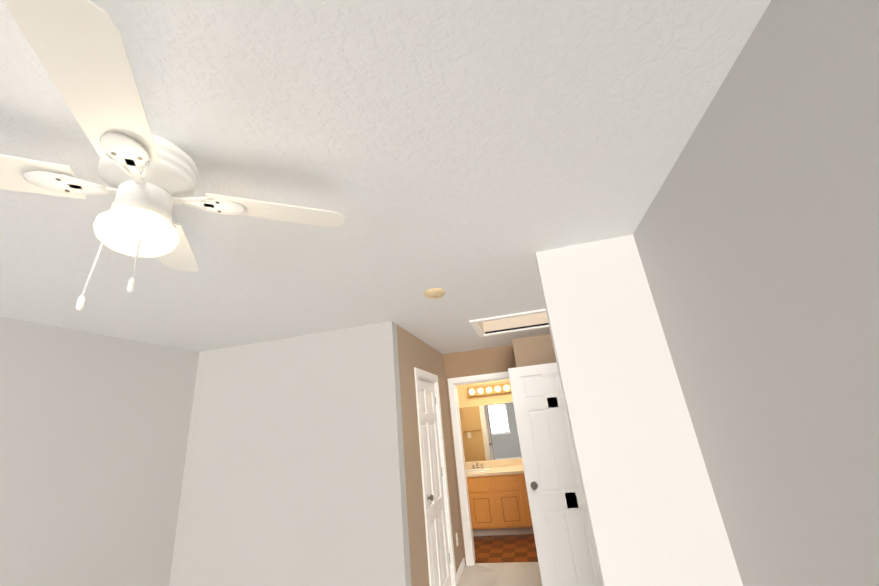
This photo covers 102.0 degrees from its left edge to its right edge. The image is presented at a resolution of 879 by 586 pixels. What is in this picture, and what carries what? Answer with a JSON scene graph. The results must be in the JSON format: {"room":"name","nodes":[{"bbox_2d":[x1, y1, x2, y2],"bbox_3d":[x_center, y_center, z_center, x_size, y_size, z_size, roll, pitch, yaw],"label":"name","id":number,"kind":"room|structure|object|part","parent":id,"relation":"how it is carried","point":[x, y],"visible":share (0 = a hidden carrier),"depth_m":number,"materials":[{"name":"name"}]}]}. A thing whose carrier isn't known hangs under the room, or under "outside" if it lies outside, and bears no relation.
{"room":"bedroom","nodes":[
{"label":"bedroom","id":0,"kind":"room"},
{"bbox_2d":[0,317,198,585],"bbox_3d":[-2.771,1.072,1.067,0.120,2.440,4.540,-10,-20,11],"label":"wall","id":1,"kind":"structure","parent":0,"point":[94,431],"depth_m":2.46,"materials":[{"name":"grey paint"}]},
{"bbox_2d":[169,321,410,585],"bbox_3d":[-1.240,1.570,2.909,1.980,2.440,0.120,-10,-20,11],"label":"wall","id":2,"kind":"structure","parent":0,"point":[294,471],"depth_m":2.89,"materials":[{"name":"grey paint"}]},
{"bbox_2d":[0,0,770,353],"bbox_3d":[-0.617,0.093,2.741,3.980,0.100,8.040,-10,-20,11],"label":"ceiling","id":3,"kind":"structure","parent":0,"point":[470,156],"depth_m":1.16,"materials":[{"name":"white paint"}]},
{"bbox_2d":[0,0,344,310],"bbox_3d":[-0.824,-0.188,0.980,0.832,0.506,0.832,-12,-20,17],"label":"ceiling fan","id":4,"kind":"object","parent":3,"relation":"hanging from","point":[145,174],"visible":1,"depth_m":0.89,"materials":[{"name":"white plastic"}]},
{"bbox_3d":[-0.821,-0.157,0.969,0.180,0.101,0.180,-10,-20,11],"label":"globe","id":5,"kind":"part","parent":4,"relation":"part of","materials":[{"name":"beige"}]},
{"bbox_2d":[424,288,444,298],"bbox_3d":[-0.033,0.013,2.468,0.148,0.043,0.148,-10,-20,11],"label":"smoke detector","id":6,"kind":"object","parent":3,"relation":"attached to","point":[434,293],"visible":1,"depth_m":2.43,"materials":[{"name":"beige plastic"}]},
{"bbox_2d":[469,309,548,336],"bbox_3d":[0.788,0.191,3.604,0.900,0.258,0.750,-10,-20,11],"label":"attic hatch","id":7,"kind":"structure","parent":3,"relation":"attached to","point":[505,324],"depth_m":3.86,"materials":[{"name":"white"}]},
{"bbox_2d":[397,325,462,585],"bbox_3d":[-0.110,1.717,3.648,0.120,2.440,1.860,-10,-20,11],"label":"wall","id":8,"kind":"structure","parent":0,"point":[414,351],"depth_m":3.19,"materials":[{"name":"beige paint"}]},
{"bbox_2d":[418,379,451,585],"bbox_3d":[-0.072,1.901,3.550,0.165,1.999,0.744,-10,-20,11],"label":"closet door","id":9,"kind":"structure","parent":8,"relation":"in","point":[440,553],"depth_m":3.57,"materials":[{"name":"white wood"}]},
{"bbox_2d":[414,367,456,585],"bbox_3d":[-0.093,1.864,3.563,0.136,2.105,0.920,-10,-20,11],"label":"door frame","id":10,"kind":"structure","parent":8,"relation":"attached to","point":[420,374],"depth_m":3.64,"materials":[{"name":"white wood"}]},
{"bbox_2d":[456,558,464,583],"bbox_3d":[0.226,3.021,3.872,0.013,0.078,0.495,-10,-20,11],"label":"baseboard","id":11,"kind":"structure","parent":8,"relation":"attached to","point":[460,569],"depth_m":3.83,"materials":[{"name":"white wood"}]},
{"bbox_2d":[443,345,515,565],"bbox_3d":[0.460,1.960,4.496,1.340,2.440,0.120,-10,-20,11],"label":"wall","id":12,"kind":"structure","parent":0,"point":[480,361],"depth_m":4.74,"materials":[{"name":"beige paint"}]},
{"bbox_2d":[448,371,538,565],"bbox_3d":[0.661,2.087,4.409,0.900,2.105,0.162,-10,-20,11],"label":"door frame","id":13,"kind":"structure","parent":12,"relation":"attached to","point":[453,383],"depth_m":4.46,"materials":[{"name":"white wood"}]},
{"bbox_2d":[457,379,512,407],"bbox_3d":[1.259,2.346,5.813,2.260,2.440,0.120,-10,-20,11],"label":"wall","id":14,"kind":"structure","parent":0,"point":[464,400],"depth_m":6.08,"materials":[{"name":"paint"}]},
{"bbox_2d":[467,383,510,396],"bbox_3d":[0.908,1.627,5.998,0.890,0.150,0.136,-10,-20,11],"label":"sconce","id":15,"kind":"object","parent":14,"relation":"attached to","point":[489,390],"visible":0.85,"depth_m":6.02,"materials":[{"name":"white glass"}]},
{"bbox_2d":[459,402,521,461],"bbox_3d":[1.040,2.256,5.828,1.740,0.850,0.007,-10,-20,11],"label":"bathroom mirror","id":16,"kind":"object","parent":14,"relation":"attached to","point":[489,432],"visible":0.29,"depth_m":5.86,"materials":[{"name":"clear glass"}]},
{"bbox_2d":[465,458,522,469],"bbox_3d":[1.061,2.703,5.665,1.806,0.099,0.020,-10,-20,11],"label":"backsplash","id":17,"kind":"structure","parent":14,"relation":"attached to","point":[517,461],"depth_m":5.67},
{"bbox_2d":[457,562,541,585],"bbox_3d":[-0.558,2.235,1.165,3.980,0.100,6.460,-10,-20,11],"label":"floor carpet","id":18,"kind":"object","parent":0,"point":[507,574],"depth_m":3.76,"materials":[{"name":"beige carpet"}]},
{"bbox_2d":[473,534,537,562],"bbox_3d":[1.152,3.325,4.727,2.380,0.100,1.580,-10,-20,11],"label":"floor","id":19,"kind":"structure","parent":0,"point":[505,548],"depth_m":4.46,"materials":[{"name":"brown wood"}]},
{"bbox_2d":[467,474,533,535],"bbox_3d":[1.038,3.064,5.256,1.796,0.764,0.565,-10,-20,11],"label":"bathroom vanity","id":20,"kind":"object","parent":19,"relation":"on","point":[498,498],"depth_m":5.04,"materials":[{"name":"orange wood"}]},
{"bbox_2d":[466,466,523,477],"bbox_3d":[1.003,2.681,5.388,1.806,0.048,0.571,-10,-20,11],"label":"countertop","id":21,"kind":"structure","parent":20,"relation":"on","point":[484,469],"depth_m":5.31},
{"bbox_2d":[512,334,555,366],"bbox_3d":[1.451,1.725,4.118,0.800,2.440,0.500,-10,-20,11],"label":"wall","id":22,"kind":"structure","parent":0,"point":[534,350],"depth_m":4.27,"materials":[{"name":"beige paint"}]},
{"bbox_2d":[536,234,742,585],"bbox_3d":[0.980,0.877,1.593,0.634,2.440,0.100,-10,-20,11],"label":"wall","id":23,"kind":"structure","parent":0,"point":[654,514],"depth_m":1.65,"materials":[{"name":"paint"}]},
{"bbox_2d":[633,0,878,585],"bbox_3d":[0.821,0.302,-0.072,0.120,2.440,3.400,-10,-20,11],"label":"wall","id":24,"kind":"structure","parent":0,"point":[756,235],"depth_m":0.93,"materials":[{"name":"grey paint"}]},
{"bbox_3d":[1.442,1.227,2.714,0.120,2.440,2.400,-10,-20,11],"label":"wall","id":25,"kind":"structure","parent":0,"visible":0},
{"bbox_2d":[508,362,601,585],"bbox_3d":[1.181,1.674,3.301,0.764,2.020,0.165,-10,-20,11],"label":"entry door","id":26,"kind":"structure","parent":25,"relation":"in","point":[566,552],"depth_m":3.29,"materials":[{"name":"white wood"}]}
]}

